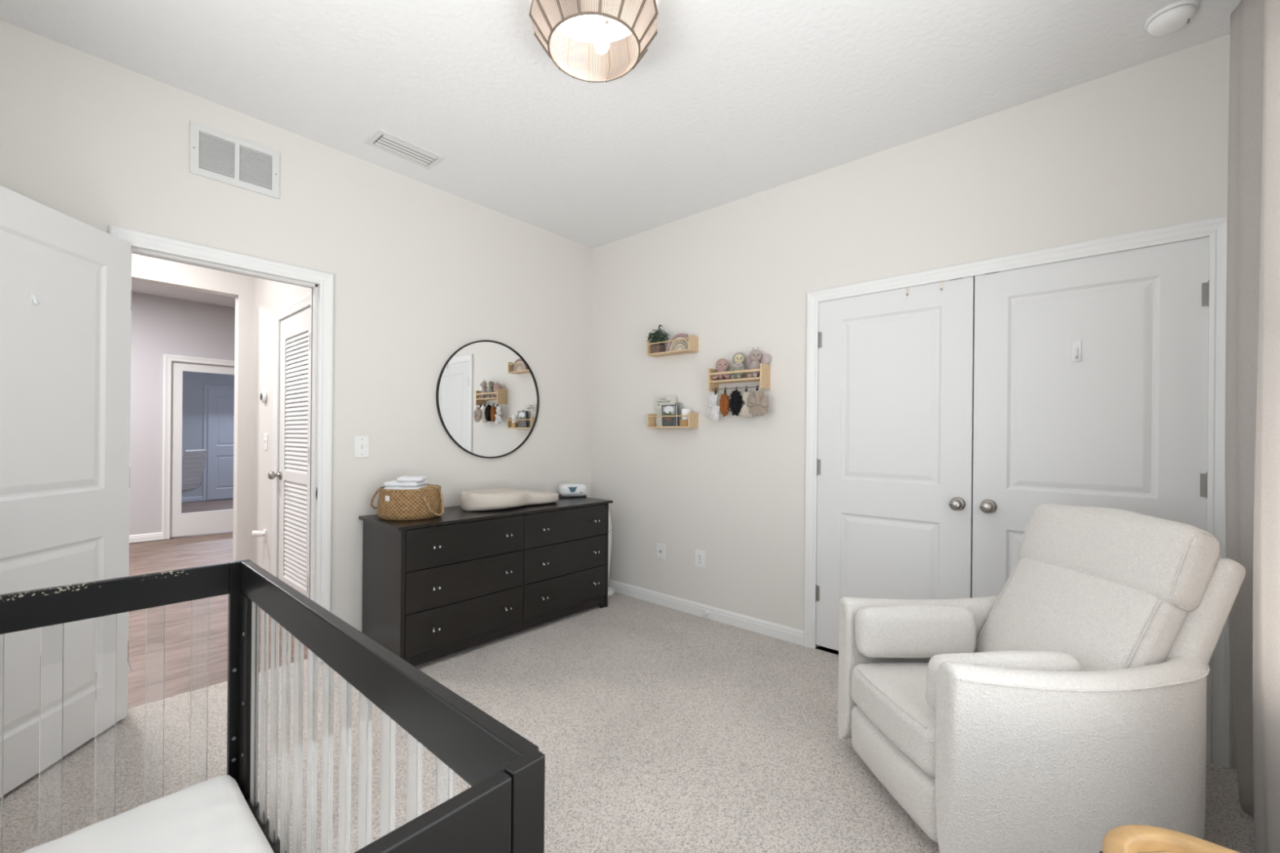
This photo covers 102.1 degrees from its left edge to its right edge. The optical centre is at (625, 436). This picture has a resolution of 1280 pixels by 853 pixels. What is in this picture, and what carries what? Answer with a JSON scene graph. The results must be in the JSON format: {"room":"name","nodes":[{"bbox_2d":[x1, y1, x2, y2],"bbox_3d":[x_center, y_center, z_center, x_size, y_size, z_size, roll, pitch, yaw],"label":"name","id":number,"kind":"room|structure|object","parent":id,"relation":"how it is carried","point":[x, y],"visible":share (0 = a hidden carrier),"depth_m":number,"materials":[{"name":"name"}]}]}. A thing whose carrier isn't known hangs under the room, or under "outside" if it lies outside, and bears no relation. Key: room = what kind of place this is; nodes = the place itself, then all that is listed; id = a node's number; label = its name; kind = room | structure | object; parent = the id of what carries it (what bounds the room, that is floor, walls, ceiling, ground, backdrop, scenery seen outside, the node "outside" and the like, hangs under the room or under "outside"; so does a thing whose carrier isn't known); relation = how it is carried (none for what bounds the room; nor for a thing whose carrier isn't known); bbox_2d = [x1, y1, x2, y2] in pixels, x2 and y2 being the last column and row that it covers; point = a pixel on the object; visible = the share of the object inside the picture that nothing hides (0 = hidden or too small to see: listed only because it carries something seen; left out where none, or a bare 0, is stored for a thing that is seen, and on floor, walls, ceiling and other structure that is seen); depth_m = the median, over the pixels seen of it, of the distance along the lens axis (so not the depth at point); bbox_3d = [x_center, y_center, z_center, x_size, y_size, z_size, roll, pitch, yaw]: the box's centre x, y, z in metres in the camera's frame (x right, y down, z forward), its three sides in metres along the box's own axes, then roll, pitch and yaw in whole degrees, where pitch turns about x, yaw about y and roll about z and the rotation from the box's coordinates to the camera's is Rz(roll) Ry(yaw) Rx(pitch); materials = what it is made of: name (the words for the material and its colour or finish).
{"room":"bedroom","nodes":[
{"label":"bedroom","id":0,"kind":"room"},
{"bbox_2d":[128,291,235,535],"bbox_3d":[-5.066,-0.207,6.107,0.115,2.743,6.600,1,0,42],"label":"wall","id":1,"kind":"structure","parent":0,"point":[161,326],"depth_m":5.79,"materials":[{"name":"grey paint"}]},
{"bbox_2d":[161,354,234,539],"bbox_3d":[-4.951,0.119,6.223,0.135,2.092,0.944,1,0,42],"label":"trim","id":2,"kind":"structure","parent":1,"relation":"attached to","point":[167,358],"depth_m":5.86,"materials":[{"name":"white wood"}]},
{"bbox_2d":[169,360,234,537],"bbox_3d":[-4.954,0.146,6.225,0.040,2.014,0.814,1,0,42],"label":"door","id":3,"kind":"structure","parent":1,"relation":"in","point":[216,521],"depth_m":5.98,"materials":[{"name":"white wood"}]},
{"bbox_2d":[131,253,254,561],"bbox_3d":[-2.873,-0.187,4.135,0.115,2.743,6.600,1,0,42],"label":"wall","id":4,"kind":"structure","parent":0,"point":[148,269],"depth_m":3.97,"materials":[{"name":"white paint"}]},
{"bbox_2d":[181,371,234,500],"bbox_3d":[-5.966,-0.215,8.127,3.925,2.743,4.800,1,0,42],"label":"wall","id":5,"kind":"structure","parent":0,"point":[193,383],"depth_m":9.11,"materials":[{"name":"grey paint"}]},
{"bbox_2d":[181,384,234,502],"bbox_3d":[-7.901,0.108,8.750,0.020,2.062,2.942,1,0,42],"label":"trim","id":6,"kind":"structure","parent":5,"relation":"attached to","point":[204,497],"depth_m":9.21,"materials":[{"name":"grey wood"}]},
{"bbox_2d":[207,388,234,499],"bbox_3d":[-7.209,0.139,9.511,0.030,1.988,0.760,1,0,42],"label":"door","id":7,"kind":"structure","parent":5,"relation":"in","point":[220,402],"depth_m":9.36,"materials":[{"name":"grey"}]},
{"bbox_2d":[127,498,307,708],"bbox_3d":[-4.840,1.231,5.892,8.810,0.112,6.800,1,0,42],"label":"floor","id":8,"kind":"structure","parent":0,"point":[175,553],"depth_m":3.35,"materials":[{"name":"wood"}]},
{"bbox_3d":[-5.720,1.160,7.088,1.100,0.012,1.500,1,0,42],"label":"rug","id":9,"kind":"object","parent":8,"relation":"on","visible":0},
{"bbox_2d":[181,448,208,492],"bbox_3d":[-5.849,0.653,6.636,0.592,0.994,0.602,1,0,-12],"label":"office chair","id":10,"kind":"object","parent":9,"relation":"on","point":[193,461],"visible":0.39,"depth_m":6.69,"materials":[{"name":"white fabric"}]},
{"bbox_2d":[252,277,311,573],"bbox_3d":[-2.150,-0.180,3.585,1.695,2.743,0.350,1,0,42],"label":"wall","id":11,"kind":"structure","parent":0,"point":[270,296],"depth_m":3.81,"materials":[{"name":"white paint"}]},
{"bbox_2d":[251,528,266,541],"bbox_3d":[-2.662,0.719,3.758,0.092,0.080,0.056,1,0,-25],"label":"night light","id":12,"kind":"object","parent":11,"relation":"attached to","point":[255,533],"visible":1,"depth_m":3.75,"materials":[{"name":"white plastic"}]},
{"bbox_2d":[259,391,266,402],"bbox_3d":[-2.653,-0.292,3.784,0.084,0.084,0.028,1,0,42],"label":"thermostat","id":13,"kind":"object","parent":11,"relation":"attached to","point":[263,396],"visible":1,"depth_m":3.76,"materials":[{"name":"white plastic"}]},
{"bbox_2d":[263,433,267,449],"bbox_3d":[-2.630,0.038,3.769,0.076,0.118,0.016,1,0,42],"label":"light switch","id":14,"kind":"object","parent":11,"relation":"attached to","point":[265,442],"visible":1,"depth_m":3.77,"materials":[{"name":"white plastic"}]},
{"bbox_2d":[267,306,311,597],"bbox_3d":[-2.155,0.189,3.330,0.689,1.975,0.108,1,0,42],"label":"door","id":15,"kind":"structure","parent":11,"relation":"in","point":[293,474],"depth_m":3.37,"materials":[{"name":"white wood"}]},
{"bbox_2d":[271,293,311,597],"bbox_3d":[-2.123,0.163,3.376,0.804,2.057,0.120,1,0,42],"label":"trim","id":16,"kind":"structure","parent":11,"relation":"attached to","point":[304,302],"depth_m":3.57,"materials":[{"name":"white wood"}]},
{"bbox_2d":[0,20,592,632],"bbox_3d":[-1.500,-0.175,2.954,0.115,2.743,3.520,1,0,42],"label":"wall","id":17,"kind":"structure","parent":0,"point":[423,273],"depth_m":2.87,"materials":[{"name":"white paint"}]},
{"bbox_2d":[0,185,131,795],"bbox_3d":[-2.093,0.182,1.813,0.180,1.983,0.741,1,0,-13],"label":"door","id":18,"kind":"structure","parent":17,"relation":"in","point":[65,358],"depth_m":1.88,"materials":[{"name":"white wood"}]},
{"bbox_2d":[30,288,39,306],"bbox_3d":[-2.025,-0.476,1.774,0.024,0.056,0.019,1,0,-7],"label":"hook","id":19,"kind":"object","parent":18,"relation":"attached to","point":[33,302],"visible":1,"depth_m":1.77,"materials":[{"name":"white plastic"}]},
{"bbox_2d":[108,224,333,719],"bbox_3d":[-1.911,0.160,2.501,0.155,2.067,0.854,1,0,42],"label":"trim","id":20,"kind":"structure","parent":17,"relation":"attached to","point":[321,283],"depth_m":2.74,"materials":[{"name":"white wood"}]},
{"bbox_2d":[189,120,279,199],"bbox_3d":[-1.850,-1.306,2.459,0.012,0.232,0.345,1,0,42],"label":"air vent","id":21,"kind":"object","parent":17,"relation":"in","point":[216,155],"visible":1,"depth_m":2.45,"materials":[{"name":"white metal"}]},
{"bbox_2d":[354,435,368,457],"bbox_3d":[-1.473,0.058,2.889,0.016,0.120,0.078,1,0,42],"label":"light switch","id":22,"kind":"object","parent":17,"relation":"attached to","point":[361,443],"visible":1,"depth_m":2.89,"materials":[{"name":"white plastic"}]},
{"bbox_2d":[435,340,539,457],"bbox_3d":[-0.908,-0.251,3.508,0.022,0.796,0.796,1,0,42],"label":"round mirror","id":23,"kind":"object","parent":17,"relation":"attached to","point":[487,398],"visible":1,"depth_m":3.48,"materials":[{"name":"black mirror"}]},
{"bbox_2d":[0,0,1240,307],"bbox_3d":[-3.435,-1.614,4.652,12.518,0.100,6.800,1,0,42],"label":"ceiling","id":24,"kind":"structure","parent":0,"point":[729,100],"depth_m":2.20,"materials":[{"name":"white paint"}]},
{"bbox_2d":[364,128,445,169],"bbox_3d":[-1.182,-1.538,2.782,0.180,0.012,0.357,1,0,42],"label":"ceiling vent","id":25,"kind":"object","parent":24,"relation":"in","point":[381,140],"visible":1,"depth_m":2.77,"materials":[{"name":"white metal"}]},
{"bbox_2d":[528,0,657,82],"bbox_3d":[-0.109,-1.440,1.807,0.448,0.187,0.448,1,0,42],"label":"ceiling lamp","id":26,"kind":"object","parent":24,"relation":"attached to","point":[602,60],"visible":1,"depth_m":1.83,"materials":[{"name":"beige fabric"}]},
{"bbox_2d":[597,21,605,30],"bbox_3d":[-0.087,-1.473,1.861,0.028,0.030,0.028,1,0,42],"label":"socket","id":27,"kind":"object","parent":26,"relation":"attached to","point":[601,24],"depth_m":1.85,"materials":[{"name":"white plastic"}]},
{"bbox_2d":[1144,0,1199,36],"bbox_3d":[1.956,-1.490,1.854,0.136,0.048,0.136,1,0,42],"label":"smoke detector","id":28,"kind":"object","parent":24,"relation":"attached to","point":[1168,21],"visible":1,"depth_m":1.83,"materials":[{"name":"white plastic"}]},
{"bbox_2d":[2,591,1254,852],"bbox_3d":[-0.127,1.260,1.787,3.688,0.100,3.640,1,0,42],"label":"floor","id":29,"kind":"structure","parent":0,"point":[657,728],"depth_m":1.99,"materials":[{"name":"carpet"}]},
{"bbox_2d":[0,559,545,852],"bbox_3d":[-0.839,0.776,0.751,1.337,0.853,0.760,1,0,42],"label":"crib","id":30,"kind":"object","parent":29,"relation":"on","point":[502,811],"visible":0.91,"depth_m":1.14,"materials":[{"name":"black paint"}]},
{"bbox_2d":[20,774,274,852],"bbox_3d":[-0.839,0.965,0.754,1.255,0.151,0.675,1,0,42],"label":"mattress","id":31,"kind":"object","parent":30,"relation":"on","point":[211,815],"visible":1,"depth_m":1.18,"materials":[{"name":"white fabric"}]},
{"bbox_2d":[358,496,613,666],"bbox_3d":[-0.786,0.826,3.269,0.511,0.755,1.531,1,0,42],"label":"dresser","id":32,"kind":"object","parent":29,"relation":"on","point":[458,580],"visible":0.99,"depth_m":2.90,"materials":[{"name":"black wood"}]},
{"bbox_2d":[370,484,444,520],"bbox_3d":[-1.184,0.354,2.864,0.371,0.179,0.338,1,0,42],"label":"woven basket","id":33,"kind":"object","parent":32,"relation":"on","point":[426,502],"visible":0.88,"depth_m":2.74,"materials":[{"name":"wicker"}]},
{"bbox_3d":[-1.196,0.372,2.875,0.256,0.122,0.250,1,0,42],"label":"folded cloth","id":34,"kind":"object","parent":33,"relation":"in","visible":0},
{"bbox_2d":[383,484,426,489],"bbox_3d":[-1.216,0.293,2.875,0.209,0.039,0.169,1,0,-1],"label":"folded cloth","id":35,"kind":"object","parent":34,"relation":"on","point":[420,486],"visible":0.21,"depth_m":2.80,"materials":[{"name":"white fabric"}]},
{"bbox_2d":[383,480,427,487],"bbox_3d":[-1.226,0.262,2.885,0.195,0.028,0.158,1,0,5],"label":"folded cloth","id":36,"kind":"object","parent":35,"relation":"on","point":[390,483],"visible":0.87,"depth_m":2.81,"materials":[{"name":"white fabric"}]},
{"bbox_2d":[396,475,426,482],"bbox_3d":[-1.190,0.236,2.875,0.138,0.027,0.138,1,0,-13],"label":"folded cloth","id":37,"kind":"object","parent":36,"relation":"on","point":[404,478],"visible":1,"depth_m":2.82,"materials":[{"name":"white fabric"}]},
{"bbox_2d":[459,488,558,511],"bbox_3d":[-0.737,0.392,3.345,0.356,0.114,0.700,1,0,42],"label":"changing pad","id":38,"kind":"object","parent":32,"relation":"on","point":[494,499],"visible":1,"depth_m":3.13,"materials":[{"name":"beige fabric"}]},
{"bbox_2d":[558,483,586,497],"bbox_3d":[-0.398,0.402,3.874,0.208,0.100,0.146,1,0,-19],"label":"wipe warmer","id":39,"kind":"object","parent":32,"relation":"on","point":[565,490],"visible":1,"depth_m":3.82,"materials":[{"name":"white plastic"}]},
{"bbox_2d":[608,511,613,595],"bbox_3d":[-0.186,0.869,3.989,0.200,0.680,0.200,1,0,42],"label":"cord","id":40,"kind":"object","parent":29,"relation":"on","point":[611,591],"visible":0.21,"depth_m":3.95,"materials":[{"name":"white plastic"}]},
{"bbox_2d":[838,502,1245,852],"bbox_3d":[1.308,0.716,1.745,0.931,0.953,0.729,1,0,-4],"label":"recliner","id":41,"kind":"object","parent":29,"relation":"on","point":[1064,708],"visible":0.99,"depth_m":1.49,"materials":[{"name":"beige fabric"}]},
{"bbox_2d":[850,662,935,777],"bbox_3d":[1.130,0.925,1.732,0.577,0.185,0.475,1,0,-4],"label":"seat cushion","id":42,"kind":"object","parent":41,"relation":"on","point":[888,700],"depth_m":1.69,"materials":[{"name":"beige fabric"}]},
{"bbox_2d":[855,604,975,658],"bbox_3d":[1.083,0.729,1.933,0.451,0.195,0.112,1,0,-4],"label":"pillow","id":43,"kind":"object","parent":41,"relation":"on","point":[905,631],"depth_m":1.89,"materials":[{"name":"beige fabric"}]},
{"bbox_2d":[925,649,1081,711],"bbox_3d":[1.114,0.729,1.526,0.451,0.196,0.108,1,0,-4],"label":"armrest","id":44,"kind":"object","parent":41,"relation":"on","point":[1047,660],"depth_m":1.50,"materials":[{"name":"beige fabric"}]},
{"bbox_2d":[1099,824,1239,852],"bbox_3d":[0.916,0.969,0.721,0.379,0.500,0.465,1,0,42],"label":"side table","id":45,"kind":"object","parent":29,"relation":"on","point":[1129,838],"visible":1,"depth_m":0.93,"materials":[{"name":"brown wood"}]},
{"bbox_2d":[591,34,1236,768],"bbox_3d":[1.264,-0.124,3.338,3.713,2.793,0.750,1,0,42],"label":"wall","id":46,"kind":"structure","parent":0,"point":[1144,146],"depth_m":3.09,"materials":[{"name":"white paint"}]},
{"bbox_2d":[656,543,665,559],"bbox_3d":[0.250,0.828,3.727,0.078,0.105,0.018,1,0,42],"label":"outlet","id":47,"kind":"object","parent":46,"relation":"attached to","point":[660,548],"visible":1,"depth_m":3.73,"materials":[{"name":"white plastic"}]},
{"bbox_2d":[646,334,698,357],"bbox_3d":[0.323,-0.628,3.614,0.372,0.104,0.104,1,0,42],"label":"wall shelf","id":48,"kind":"object","parent":46,"relation":"attached to","point":[693,341],"visible":0.99,"depth_m":3.53,"materials":[{"name":"brown wood"}]},
{"bbox_2d":[647,324,669,353],"bbox_3d":[0.228,-0.693,3.691,0.186,0.207,0.100,1,0,42],"label":"potted plant","id":49,"kind":"object","parent":48,"relation":"on","point":[659,336],"visible":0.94,"depth_m":3.67,"materials":[{"name":"green plant"}]},
{"bbox_2d":[666,333,688,351],"bbox_3d":[0.381,-0.649,3.572,0.216,0.121,0.032,1,0,42],"label":"rainbow","id":50,"kind":"object","parent":48,"relation":"on","point":[679,344],"visible":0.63,"depth_m":3.57,"materials":[{"name":"brown wood"}]},
{"bbox_2d":[646,412,698,428],"bbox_3d":[0.323,-0.111,3.610,0.369,0.104,0.104,1,0,42],"label":"wall shelf","id":51,"kind":"object","parent":46,"relation":"attached to","point":[692,417],"visible":0.98,"depth_m":3.55,"materials":[{"name":"brown wood"}]},
{"bbox_2d":[655,395,676,426],"bbox_3d":[0.287,-0.177,3.678,0.169,0.214,0.022,1,2,42],"label":"book","id":52,"kind":"object","parent":51,"relation":"on","point":[670,400],"visible":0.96,"depth_m":3.69,"materials":[{"name":"white paper"}]},
{"bbox_2d":[656,408,660,415],"bbox_3d":[0.235,-0.171,3.713,0.040,0.060,0.001,1,2,42],"label":"picture","id":53,"kind":"object","parent":52,"relation":"attached to","point":[658,411],"depth_m":3.71},
{"bbox_2d":[662,404,678,426],"bbox_3d":[0.307,-0.145,3.605,0.122,0.151,0.030,1,0,42],"label":"book","id":54,"kind":"object","parent":51,"relation":"on","point":[667,410],"visible":0.83,"depth_m":3.59,"materials":[{"name":"grey paper"}]},
{"bbox_2d":[662,405,675,425],"bbox_3d":[0.300,-0.146,3.596,0.105,0.134,0.001,1,3,42],"label":"picture","id":55,"kind":"object","parent":54,"relation":"attached to","point":[667,410],"depth_m":3.60,"materials":[{"name":"grey"}]},
{"bbox_2d":[675,402,682,426],"bbox_3d":[0.367,-0.153,3.613,0.056,0.165,0.018,1,0,42],"label":"book","id":56,"kind":"object","parent":51,"relation":"on","point":[679,404],"visible":0.5,"depth_m":3.60,"materials":[{"name":"grey paper"}]},
{"bbox_2d":[680,408,691,426],"bbox_3d":[0.413,-0.129,3.526,0.064,0.119,0.064,1,0,42],"label":"lidded jar","id":57,"kind":"object","parent":51,"relation":"on","point":[684,421],"visible":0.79,"depth_m":3.50,"materials":[{"name":"white ceramic"}]},
{"bbox_2d":[695,549,705,568],"bbox_3d":[0.503,0.830,3.505,0.078,0.118,0.009,1,0,42],"label":"power outlet","id":58,"kind":"object","parent":46,"relation":"attached to","point":[700,554],"visible":1,"depth_m":3.50,"materials":[{"name":"white plastic"}]},
{"bbox_2d":[697,553,702,564],"bbox_3d":[0.502,0.830,3.503,0.034,0.070,0.004,1,0,42],"label":"receptacle","id":59,"kind":"object","parent":58,"relation":"attached to","point":[699,555],"depth_m":3.50,"materials":[{"name":"white plastic"}]},
{"bbox_2d":[701,610,709,616],"bbox_3d":[0.524,1.175,3.428,0.024,0.024,0.064,1,0,42],"label":"door stop","id":60,"kind":"object","parent":46,"relation":"attached to","point":[707,612],"visible":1,"depth_m":3.43,"materials":[{"name":"white plastic"}]},
{"bbox_2d":[608,579,804,645],"bbox_3d":[0.372,1.172,3.618,1.800,0.084,0.013,1,0,42],"label":"baseboard","id":61,"kind":"structure","parent":46,"relation":"attached to","point":[781,632],"depth_m":3.42,"materials":[{"name":"white"}]},
{"bbox_2d":[707,363,770,392],"bbox_3d":[0.710,-0.365,3.258,0.378,0.149,0.114,1,0,42],"label":"wall shelf","id":62,"kind":"object","parent":46,"relation":"attached to","point":[764,379],"visible":0.94,"depth_m":3.21,"materials":[{"name":"brown wood"}]},
{"bbox_2d":[712,358,731,380],"bbox_3d":[0.625,-0.434,3.332,0.165,0.138,0.108,1,0,42],"label":"doll","id":63,"kind":"object","parent":62,"relation":"on","point":[722,364],"visible":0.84,"depth_m":3.30,"materials":[{"name":"pink fabric"}]},
{"bbox_2d":[728,352,745,378],"bbox_3d":[0.708,-0.444,3.248,0.110,0.169,0.080,1,0,42],"label":"doll","id":64,"kind":"object","parent":62,"relation":"on","point":[739,358],"visible":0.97,"depth_m":3.23,"materials":[{"name":"beige"}]},
{"bbox_2d":[746,346,769,377],"bbox_3d":[0.796,-0.453,3.176,0.164,0.192,0.082,1,0,42],"label":"doll","id":65,"kind":"object","parent":62,"relation":"on","point":[755,356],"visible":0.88,"depth_m":3.15,"materials":[{"name":"pink fabric"}]},
{"bbox_3d":[0.636,-0.292,3.293,0.012,0.045,0.020,1,0,42],"label":"ring","id":66,"kind":"object","parent":62,"relation":"hanging from","visible":0},
{"bbox_2d":[719,393,729,417],"bbox_3d":[0.630,-0.203,3.295,0.077,0.154,0.049,1,0,42],"label":"scrunchie","id":67,"kind":"object","parent":66,"relation":"hanging from","point":[724,405],"visible":0.98,"depth_m":3.28,"materials":[{"name":"orange fabric"}]},
{"bbox_3d":[0.696,-0.291,3.239,0.012,0.045,0.020,1,0,42],"label":"ring","id":68,"kind":"object","parent":62,"relation":"hanging from","visible":0},
{"bbox_2d":[728,390,742,416],"bbox_3d":[0.691,-0.210,3.240,0.099,0.166,0.059,1,0,42],"label":"scrunchie","id":69,"kind":"object","parent":68,"relation":"hanging from","point":[735,402],"visible":0.98,"depth_m":3.22,"materials":[{"name":"black fabric"}]},
{"bbox_2d":[815,276,974,650],"bbox_3d":[1.359,0.215,2.723,0.771,1.972,0.108,1,0,42],"label":"door","id":70,"kind":"structure","parent":46,"relation":"in","point":[895,472],"depth_m":2.71,"materials":[{"name":"white wood"}]},
{"bbox_2d":[906,287,909,295],"bbox_3d":[1.460,-0.748,2.674,0.012,0.048,0.044,1,0,42],"label":"hook","id":71,"kind":"object","parent":70,"relation":"attached to","point":[907,288],"visible":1,"depth_m":2.67,"materials":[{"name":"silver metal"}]},
{"bbox_2d":[940,281,942,290],"bbox_3d":[1.573,-0.747,2.572,0.012,0.048,0.044,1,0,42],"label":"hook","id":72,"kind":"object","parent":70,"relation":"attached to","point":[941,282],"visible":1,"depth_m":2.56,"materials":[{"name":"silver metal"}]},
{"bbox_2d":[803,215,1232,768],"bbox_3d":[1.693,0.196,2.510,1.632,2.060,0.135,1,0,42],"label":"trim","id":73,"kind":"structure","parent":46,"relation":"attached to","point":[1219,681],"depth_m":2.03,"materials":[{"name":"white wood"}]},
{"bbox_2d":[972,236,1208,597],"bbox_3d":[1.938,0.220,2.203,0.775,1.972,0.108,1,0,42],"label":"door","id":74,"kind":"structure","parent":46,"relation":"in","point":[1123,426],"depth_m":2.20,"materials":[{"name":"white wood"}]},
{"bbox_2d":[1071,340,1081,361],"bbox_3d":[1.933,-0.369,2.217,0.030,0.090,0.033,1,0,42],"label":"hook","id":75,"kind":"object","parent":74,"relation":"attached to","point":[1076,344],"visible":1,"depth_m":2.22,"materials":[{"name":"white plastic"}]},
{"bbox_3d":[1.173,-0.150,0.550,0.120,2.743,3.520,1,0,42],"label":"wall","id":76,"kind":"structure","parent":0,"visible":0},
{"bbox_3d":[1.099,-1.442,0.600,0.075,0.039,2.640,1,0,42],"label":"curtain rod","id":77,"kind":"object","parent":76,"relation":"attached to","visible":0},
{"bbox_2d":[1225,0,1279,852],"bbox_3d":[1.768,-0.129,1.384,0.082,2.688,1.095,1,0,42],"label":"curtain","id":78,"kind":"object","parent":77,"relation":"hanging from","point":[1252,353],"visible":0.98,"depth_m":1.67,"materials":[{"name":"fabric"}]},
{"bbox_3d":[0.584,-0.293,3.340,0.012,0.045,0.020,1,0,42],"label":"ring","id":79,"kind":"object","parent":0,"visible":0},
{"bbox_2d":[705,393,719,420],"bbox_3d":[0.567,-0.190,3.350,0.119,0.177,0.050,1,0,42],"label":"bow","id":80,"kind":"object","parent":79,"relation":"hanging from","point":[713,414],"visible":0.99,"depth_m":3.33,"materials":[{"name":"white fabric"}]},
{"bbox_3d":[0.746,-0.291,3.194,0.012,0.045,0.020,1,0,42],"label":"ring","id":81,"kind":"object","parent":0,"visible":0},
{"bbox_2d":[738,391,752,417],"bbox_3d":[0.750,-0.196,3.189,0.120,0.161,0.044,1,0,42],"label":"bow","id":82,"kind":"object","parent":81,"relation":"hanging from","point":[744,411],"visible":0.84,"depth_m":3.18,"materials":[{"name":"beige fabric"}]},
{"bbox_3d":[0.801,-0.291,3.144,0.012,0.045,0.020,1,0,42],"label":"ring","id":83,"kind":"object","parent":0,"visible":0},
{"bbox_2d":[747,390,768,416],"bbox_3d":[0.797,-0.201,3.116,0.138,0.160,0.050,1,0,42],"label":"bow","id":84,"kind":"object","parent":83,"relation":"hanging from","point":[759,403],"visible":1,"depth_m":3.10,"materials":[{"name":"beige fabric"}]},
{"bbox_3d":[-3.970,-0.197,5.121,2.835,2.743,6.600,1,0,42],"label":"wall","id":85,"kind":"structure","parent":0,"visible":0},
{"bbox_2d":[128,532,162,542],"bbox_3d":[-4.816,1.125,3.652,3.558,0.084,3.100,1,0,42],"label":"baseboard","id":86,"kind":"structure","parent":85,"relation":"attached to","point":[157,535],"depth_m":5.73,"materials":[{"name":"white wood"}]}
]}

